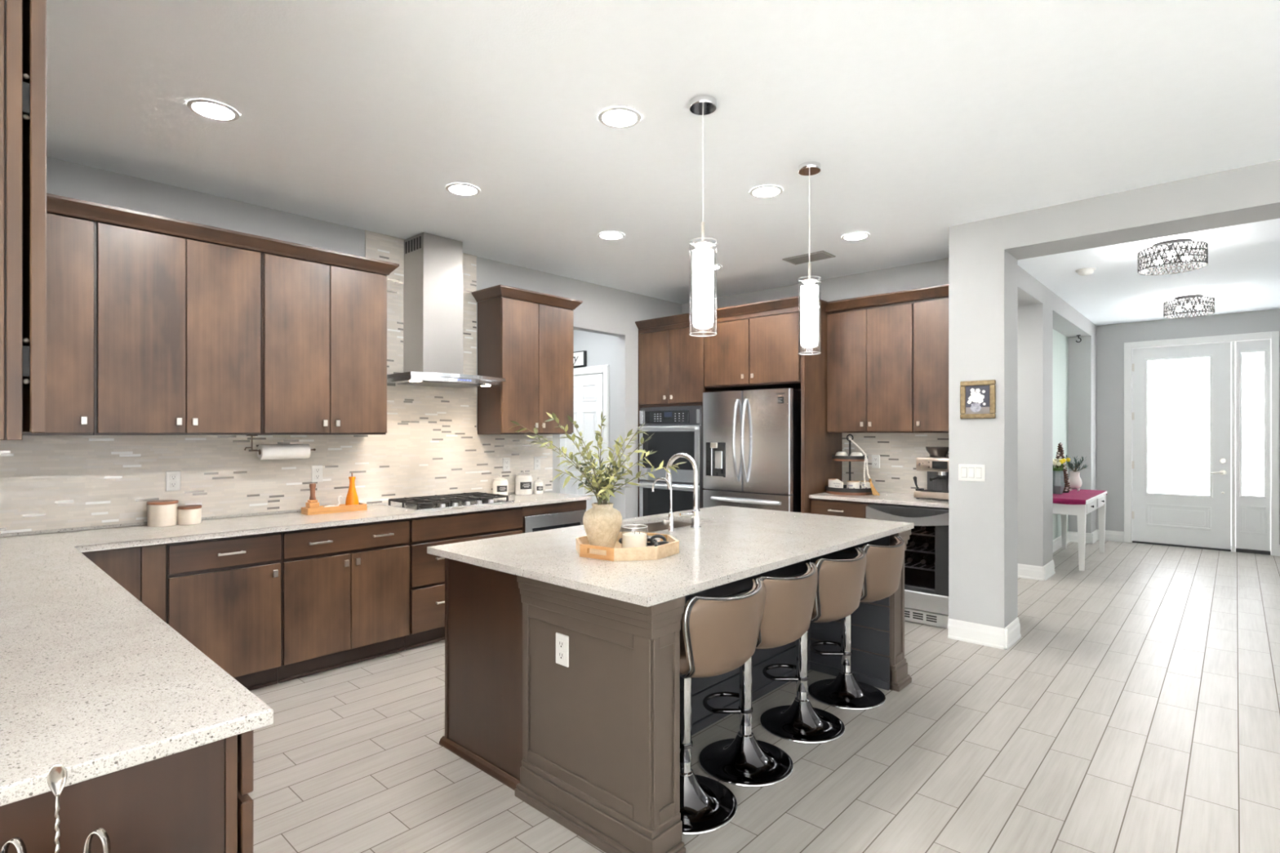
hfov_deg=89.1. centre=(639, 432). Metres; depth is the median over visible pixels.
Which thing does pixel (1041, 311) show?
wall
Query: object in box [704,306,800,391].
upper cabinet
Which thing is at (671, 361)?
tall cabinet
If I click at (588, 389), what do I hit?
door
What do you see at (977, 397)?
framed painting
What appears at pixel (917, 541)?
wine bottle
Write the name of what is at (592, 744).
kitchen island
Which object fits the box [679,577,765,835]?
bar stool
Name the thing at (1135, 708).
floor
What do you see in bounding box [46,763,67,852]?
spoon
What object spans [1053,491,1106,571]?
table
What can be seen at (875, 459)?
receptacle
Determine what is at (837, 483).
sign
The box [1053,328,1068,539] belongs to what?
panel
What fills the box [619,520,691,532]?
sink
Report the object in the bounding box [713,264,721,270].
recessed light
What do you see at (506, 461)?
receptacle
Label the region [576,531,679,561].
serving tray
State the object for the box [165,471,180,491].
outlet
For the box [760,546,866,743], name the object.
bar stool
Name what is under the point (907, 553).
wine bottle
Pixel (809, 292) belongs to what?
diffuser
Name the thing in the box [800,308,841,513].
panel
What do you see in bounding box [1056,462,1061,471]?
tulip
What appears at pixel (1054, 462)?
tulip
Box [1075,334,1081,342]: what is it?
ceiling hook
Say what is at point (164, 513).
lidded canister
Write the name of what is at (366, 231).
trim
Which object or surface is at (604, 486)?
branches
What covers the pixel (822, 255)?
ceiling vent
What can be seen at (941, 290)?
crown molding
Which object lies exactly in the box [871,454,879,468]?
outlet
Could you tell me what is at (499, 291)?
crown molding
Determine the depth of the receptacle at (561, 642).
2.43 m
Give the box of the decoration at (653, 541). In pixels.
[618,534,670,546]
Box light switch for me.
[958,464,985,481]
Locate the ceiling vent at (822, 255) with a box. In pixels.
[782,250,835,264]
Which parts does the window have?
pane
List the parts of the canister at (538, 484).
lid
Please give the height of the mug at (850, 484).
0.100 m
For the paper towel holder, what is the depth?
3.96 m
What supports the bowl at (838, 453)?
on the tiered tray at (849, 491)
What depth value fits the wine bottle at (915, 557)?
5.10 m
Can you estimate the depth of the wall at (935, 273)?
5.89 m
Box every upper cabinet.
[0,0,46,439]
[22,211,93,435]
[93,220,261,435]
[261,251,386,435]
[477,296,573,434]
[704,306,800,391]
[826,300,914,432]
[914,295,948,432]
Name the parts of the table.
leg, leg, drawer, drawer, leg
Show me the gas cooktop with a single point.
(460, 500)
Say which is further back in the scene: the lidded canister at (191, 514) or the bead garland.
the bead garland
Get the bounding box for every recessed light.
[186,98,239,121]
[445,182,479,195]
[597,106,641,128]
[597,231,624,239]
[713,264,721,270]
[749,185,783,198]
[841,231,870,240]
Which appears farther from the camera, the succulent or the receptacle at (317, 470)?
the succulent
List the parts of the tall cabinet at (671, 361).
door, door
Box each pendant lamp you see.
[688,94,718,336]
[798,161,822,355]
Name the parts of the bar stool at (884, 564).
backrest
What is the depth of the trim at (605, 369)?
7.52 m
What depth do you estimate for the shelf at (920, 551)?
4.98 m
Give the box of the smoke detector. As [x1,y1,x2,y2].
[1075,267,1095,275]
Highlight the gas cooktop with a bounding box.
[382,492,514,511]
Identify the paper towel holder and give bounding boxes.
[244,435,315,451]
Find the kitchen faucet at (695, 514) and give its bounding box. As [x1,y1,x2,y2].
[666,453,701,528]
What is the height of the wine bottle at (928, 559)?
0.076 m
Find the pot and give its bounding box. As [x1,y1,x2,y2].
[1067,471,1082,491]
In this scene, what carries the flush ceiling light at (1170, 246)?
attached to the ceiling
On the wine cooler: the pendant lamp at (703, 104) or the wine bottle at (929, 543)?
the wine bottle at (929, 543)
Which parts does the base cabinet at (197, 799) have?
frame, drawer, drawer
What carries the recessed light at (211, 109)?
in the ceiling
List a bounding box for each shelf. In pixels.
[904,562,934,571]
[905,545,934,554]
[911,529,934,537]
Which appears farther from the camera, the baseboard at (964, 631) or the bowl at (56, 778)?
the baseboard at (964, 631)
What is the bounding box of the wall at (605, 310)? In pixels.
[6,156,681,537]
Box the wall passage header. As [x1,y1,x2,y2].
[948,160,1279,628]
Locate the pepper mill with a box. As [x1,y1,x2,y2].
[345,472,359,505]
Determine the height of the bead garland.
0.483 m
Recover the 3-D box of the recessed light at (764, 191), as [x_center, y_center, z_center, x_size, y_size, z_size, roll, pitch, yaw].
[0.758,-1.448,3.900,0.200,0.009,0.200,0,0,43]
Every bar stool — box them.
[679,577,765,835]
[698,562,817,787]
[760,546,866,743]
[807,535,905,710]
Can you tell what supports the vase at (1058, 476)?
on the table cloth
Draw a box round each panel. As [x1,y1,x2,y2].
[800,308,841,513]
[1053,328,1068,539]
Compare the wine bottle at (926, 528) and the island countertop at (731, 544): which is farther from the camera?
the wine bottle at (926, 528)
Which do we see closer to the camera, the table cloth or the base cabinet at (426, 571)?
the base cabinet at (426, 571)
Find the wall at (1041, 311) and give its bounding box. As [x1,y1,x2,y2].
[1017,265,1096,566]
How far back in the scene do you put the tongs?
0.92 m
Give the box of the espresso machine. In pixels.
[912,446,948,499]
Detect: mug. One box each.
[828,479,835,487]
[846,480,862,488]
[860,480,873,488]
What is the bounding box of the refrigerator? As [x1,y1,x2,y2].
[702,388,800,512]
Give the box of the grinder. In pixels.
[306,483,319,508]
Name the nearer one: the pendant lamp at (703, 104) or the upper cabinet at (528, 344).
the pendant lamp at (703, 104)
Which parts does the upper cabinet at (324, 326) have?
door, knob, knob, door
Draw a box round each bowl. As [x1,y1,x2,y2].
[46,763,67,797]
[835,451,848,456]
[849,452,862,456]
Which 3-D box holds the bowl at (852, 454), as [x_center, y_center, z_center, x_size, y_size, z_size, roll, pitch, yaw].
[1.870,0.197,5.613,0.120,0.067,0.120,0,0,43]
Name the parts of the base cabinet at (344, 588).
door, handle, drawer, knob, knob, door, handle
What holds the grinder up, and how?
on the tray at (361, 506)
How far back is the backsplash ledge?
3.65 m
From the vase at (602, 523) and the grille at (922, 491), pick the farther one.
the grille at (922, 491)
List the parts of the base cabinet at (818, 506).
handle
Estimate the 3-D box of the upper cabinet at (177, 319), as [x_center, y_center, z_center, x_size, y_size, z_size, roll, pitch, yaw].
[-2.611,-0.541,3.670,0.367,1.107,0.766,0,0,43]
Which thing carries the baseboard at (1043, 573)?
attached to the wall at (1041, 311)
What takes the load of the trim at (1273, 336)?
attached to the wall at (1111, 339)
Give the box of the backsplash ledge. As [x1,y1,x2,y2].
[0,490,533,537]
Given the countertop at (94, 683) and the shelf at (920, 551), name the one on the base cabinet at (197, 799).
the countertop at (94, 683)
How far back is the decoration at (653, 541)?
2.95 m
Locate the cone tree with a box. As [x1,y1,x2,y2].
[1053,442,1071,493]
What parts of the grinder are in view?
handle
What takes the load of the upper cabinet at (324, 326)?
attached to the wall at (605, 310)
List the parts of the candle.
glass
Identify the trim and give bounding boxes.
[364,230,476,257]
[573,364,609,502]
[1124,331,1279,555]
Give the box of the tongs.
[83,827,111,852]
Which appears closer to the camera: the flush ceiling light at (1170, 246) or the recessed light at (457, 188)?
the recessed light at (457, 188)
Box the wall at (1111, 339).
[1096,308,1279,544]
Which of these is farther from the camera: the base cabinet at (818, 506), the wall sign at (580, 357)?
the wall sign at (580, 357)
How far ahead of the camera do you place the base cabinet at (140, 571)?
3.22 m
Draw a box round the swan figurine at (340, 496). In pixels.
[323,495,342,506]
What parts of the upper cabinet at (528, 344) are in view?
door, door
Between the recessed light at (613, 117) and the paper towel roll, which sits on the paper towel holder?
the paper towel roll
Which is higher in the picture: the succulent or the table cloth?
the succulent
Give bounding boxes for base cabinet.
[0,729,253,852]
[81,543,165,622]
[165,531,280,690]
[276,518,408,683]
[404,506,522,649]
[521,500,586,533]
[810,497,872,518]
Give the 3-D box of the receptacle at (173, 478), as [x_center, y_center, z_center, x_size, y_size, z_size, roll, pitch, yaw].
[-2.732,0.282,3.803,0.002,0.071,0.034,0,0,43]
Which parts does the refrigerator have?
door, handle, handle, handle, freezer drawer, door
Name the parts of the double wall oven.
handle, handle, control panel, glass, glass, trim, oven door, oven door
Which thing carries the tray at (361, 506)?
on the countertop at (94, 683)
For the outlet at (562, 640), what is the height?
0.116 m
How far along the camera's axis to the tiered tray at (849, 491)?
5.53 m
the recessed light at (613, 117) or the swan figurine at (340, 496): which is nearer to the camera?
the recessed light at (613, 117)
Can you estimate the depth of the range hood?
4.76 m
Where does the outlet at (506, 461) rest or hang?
attached to the tiled wall at (432, 445)
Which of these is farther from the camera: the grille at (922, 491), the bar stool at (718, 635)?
the grille at (922, 491)
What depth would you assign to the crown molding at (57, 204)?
3.60 m
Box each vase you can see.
[582,502,622,550]
[1053,471,1064,493]
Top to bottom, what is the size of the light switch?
0.114 m
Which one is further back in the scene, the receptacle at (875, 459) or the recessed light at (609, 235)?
the receptacle at (875, 459)
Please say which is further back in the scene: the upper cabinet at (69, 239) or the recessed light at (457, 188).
the recessed light at (457, 188)
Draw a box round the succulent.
[1065,453,1088,471]
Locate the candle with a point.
(629, 540)
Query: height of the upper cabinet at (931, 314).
1.080 m
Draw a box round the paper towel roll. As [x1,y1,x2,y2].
[257,444,310,459]
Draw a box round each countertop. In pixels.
[0,491,591,806]
[426,505,914,606]
[808,492,948,508]
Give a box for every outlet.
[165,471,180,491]
[311,464,322,482]
[502,457,510,471]
[533,456,540,470]
[555,632,568,666]
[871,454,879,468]
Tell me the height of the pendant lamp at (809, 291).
1.018 m
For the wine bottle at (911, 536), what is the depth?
5.20 m
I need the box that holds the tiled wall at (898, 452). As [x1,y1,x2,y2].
[842,432,948,493]
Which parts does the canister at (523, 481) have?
lid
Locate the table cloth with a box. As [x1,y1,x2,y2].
[1053,488,1106,504]
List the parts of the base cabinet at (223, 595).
drawer, handle, knob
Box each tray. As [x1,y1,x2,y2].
[301,502,367,515]
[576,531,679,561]
[825,434,872,495]
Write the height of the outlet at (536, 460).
0.116 m
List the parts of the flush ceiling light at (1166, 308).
ceiling plate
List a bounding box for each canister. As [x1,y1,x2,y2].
[146,499,178,527]
[177,504,201,524]
[492,475,508,495]
[515,470,532,494]
[533,477,543,493]
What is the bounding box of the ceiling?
[46,0,1279,325]
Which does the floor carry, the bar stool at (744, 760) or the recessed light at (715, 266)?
the bar stool at (744, 760)
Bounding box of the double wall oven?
[636,405,702,516]
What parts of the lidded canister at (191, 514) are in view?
lid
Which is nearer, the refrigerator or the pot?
the refrigerator
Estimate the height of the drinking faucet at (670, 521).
0.284 m
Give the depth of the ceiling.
2.98 m
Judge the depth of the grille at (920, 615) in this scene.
4.85 m
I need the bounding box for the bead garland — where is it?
[848,437,879,495]
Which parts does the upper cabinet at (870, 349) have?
door, door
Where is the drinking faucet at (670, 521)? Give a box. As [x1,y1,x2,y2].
[651,477,674,531]
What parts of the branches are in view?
stem, stem, stem, stem, stem, stem, stem, stem, stem, stem, stem, stem, stem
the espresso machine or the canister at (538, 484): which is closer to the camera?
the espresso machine
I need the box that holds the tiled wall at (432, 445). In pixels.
[0,232,552,533]
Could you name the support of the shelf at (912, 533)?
attached to the wine cooler
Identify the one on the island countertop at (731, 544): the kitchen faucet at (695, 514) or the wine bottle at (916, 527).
the kitchen faucet at (695, 514)
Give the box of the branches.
[509,410,686,506]
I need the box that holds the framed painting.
[960,379,995,418]
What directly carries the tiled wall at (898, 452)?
attached to the wall at (935, 273)
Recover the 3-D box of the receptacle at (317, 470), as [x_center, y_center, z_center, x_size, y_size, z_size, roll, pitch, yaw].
[-2.184,0.275,4.400,0.002,0.071,0.034,0,0,43]
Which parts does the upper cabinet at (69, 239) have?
door, knob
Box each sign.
[573,350,586,367]
[831,479,843,488]
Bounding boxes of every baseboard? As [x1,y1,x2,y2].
[947,617,1021,649]
[1017,560,1055,581]
[1053,529,1097,552]
[1097,529,1279,556]
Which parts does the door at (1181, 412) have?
pane, handle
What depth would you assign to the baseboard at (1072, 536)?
8.47 m
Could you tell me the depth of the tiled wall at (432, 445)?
4.26 m
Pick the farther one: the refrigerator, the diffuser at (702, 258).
the refrigerator
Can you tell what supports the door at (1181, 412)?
in the wall at (1111, 339)
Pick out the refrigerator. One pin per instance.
(752, 438)
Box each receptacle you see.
[169,475,177,487]
[315,468,319,479]
[505,460,508,468]
[535,459,538,466]
[558,640,564,660]
[873,457,877,465]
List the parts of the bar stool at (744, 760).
backrest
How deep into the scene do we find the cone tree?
7.56 m
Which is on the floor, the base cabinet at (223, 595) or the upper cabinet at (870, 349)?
the base cabinet at (223, 595)
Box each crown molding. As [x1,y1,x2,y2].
[46,193,399,275]
[471,284,582,310]
[635,284,948,329]
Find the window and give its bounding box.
[1235,339,1270,555]
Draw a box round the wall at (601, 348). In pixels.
[573,329,617,509]
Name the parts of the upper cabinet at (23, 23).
panel, frame, door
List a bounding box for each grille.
[904,607,948,628]
[920,489,948,493]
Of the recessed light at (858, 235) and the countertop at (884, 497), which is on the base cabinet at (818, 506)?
the countertop at (884, 497)
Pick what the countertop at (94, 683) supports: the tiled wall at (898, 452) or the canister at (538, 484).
the canister at (538, 484)
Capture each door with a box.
[560,373,603,511]
[1131,342,1231,551]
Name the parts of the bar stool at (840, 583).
seat, backrest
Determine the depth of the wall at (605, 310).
4.64 m
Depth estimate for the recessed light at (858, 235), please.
4.78 m
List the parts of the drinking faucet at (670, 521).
spout, lever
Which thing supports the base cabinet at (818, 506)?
on the floor
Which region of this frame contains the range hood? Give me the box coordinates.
[386,232,506,388]
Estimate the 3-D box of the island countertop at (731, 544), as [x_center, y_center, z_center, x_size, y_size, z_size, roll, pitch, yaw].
[0.308,0.541,3.395,1.367,0.030,2.330,0,0,43]
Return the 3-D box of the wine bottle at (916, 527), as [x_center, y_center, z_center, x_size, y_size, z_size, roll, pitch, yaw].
[2.184,0.729,5.147,0.076,0.076,0.281,0,0,43]
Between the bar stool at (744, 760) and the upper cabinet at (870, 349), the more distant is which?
the upper cabinet at (870, 349)
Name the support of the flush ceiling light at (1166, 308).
attached to the ceiling
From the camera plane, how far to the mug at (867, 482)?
5.56 m
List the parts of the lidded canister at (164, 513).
lid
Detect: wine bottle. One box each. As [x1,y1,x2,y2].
[904,550,913,560]
[906,534,915,545]
[906,551,926,563]
[910,535,928,546]
[911,525,921,530]
[920,525,934,531]
[920,553,934,564]
[923,537,934,548]
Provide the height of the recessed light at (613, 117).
0.009 m
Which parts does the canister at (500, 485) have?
lid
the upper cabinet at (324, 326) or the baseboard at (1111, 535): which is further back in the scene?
the baseboard at (1111, 535)
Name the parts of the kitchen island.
shoe molding, panel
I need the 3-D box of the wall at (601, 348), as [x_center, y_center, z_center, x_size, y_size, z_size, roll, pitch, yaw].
[-1.517,-0.005,6.956,2.200,2.890,2.640,0,0,43]
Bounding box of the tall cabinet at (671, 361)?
[638,321,733,516]
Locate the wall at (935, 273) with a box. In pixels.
[681,257,948,494]
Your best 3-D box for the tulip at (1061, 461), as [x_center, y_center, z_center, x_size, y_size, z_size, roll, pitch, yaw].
[4.777,0.449,7.363,0.075,0.289,0.076,0,0,43]
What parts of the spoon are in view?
twisted handle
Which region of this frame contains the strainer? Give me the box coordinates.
[0,836,26,852]
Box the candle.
[621,524,648,547]
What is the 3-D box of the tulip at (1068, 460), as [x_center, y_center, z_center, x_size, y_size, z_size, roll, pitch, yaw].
[4.839,0.438,7.396,0.089,0.311,0.085,0,0,-18]
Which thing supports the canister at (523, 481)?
on the countertop at (94, 683)
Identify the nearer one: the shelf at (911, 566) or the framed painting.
the framed painting
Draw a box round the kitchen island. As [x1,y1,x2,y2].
[439,528,911,852]
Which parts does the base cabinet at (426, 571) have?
drawer, drawer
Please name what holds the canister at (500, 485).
on the countertop at (94, 683)
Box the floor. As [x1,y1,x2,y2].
[247,539,1279,852]
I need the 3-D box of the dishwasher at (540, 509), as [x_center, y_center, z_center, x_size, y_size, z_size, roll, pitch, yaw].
[-0.879,0.999,5.376,0.605,0.882,0.666,0,0,43]
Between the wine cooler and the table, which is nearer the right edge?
the table
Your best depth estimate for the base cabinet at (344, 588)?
3.94 m
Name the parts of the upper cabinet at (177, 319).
door, knob, knob, door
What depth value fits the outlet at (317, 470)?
4.40 m
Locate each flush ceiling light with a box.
[1137,239,1208,275]
[1163,294,1214,318]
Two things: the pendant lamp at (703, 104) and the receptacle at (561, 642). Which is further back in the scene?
the pendant lamp at (703, 104)
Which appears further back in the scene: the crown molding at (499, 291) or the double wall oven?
the double wall oven
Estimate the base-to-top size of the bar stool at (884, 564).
0.874 m
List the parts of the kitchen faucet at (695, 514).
spout, lever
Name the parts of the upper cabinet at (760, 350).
door, door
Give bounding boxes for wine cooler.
[866,502,948,628]
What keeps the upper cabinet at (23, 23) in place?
attached to the wall
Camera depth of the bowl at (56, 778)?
0.92 m
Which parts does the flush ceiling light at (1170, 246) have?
bulb, bulb, ceiling plate, bulb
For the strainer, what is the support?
in the holder
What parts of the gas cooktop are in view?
burner, knob, knob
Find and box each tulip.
[1053,461,1059,471]
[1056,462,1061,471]
[1057,459,1064,471]
[1062,457,1070,469]
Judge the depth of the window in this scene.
7.78 m
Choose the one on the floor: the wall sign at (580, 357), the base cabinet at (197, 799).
the base cabinet at (197, 799)
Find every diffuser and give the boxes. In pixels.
[692,248,713,324]
[800,284,817,346]

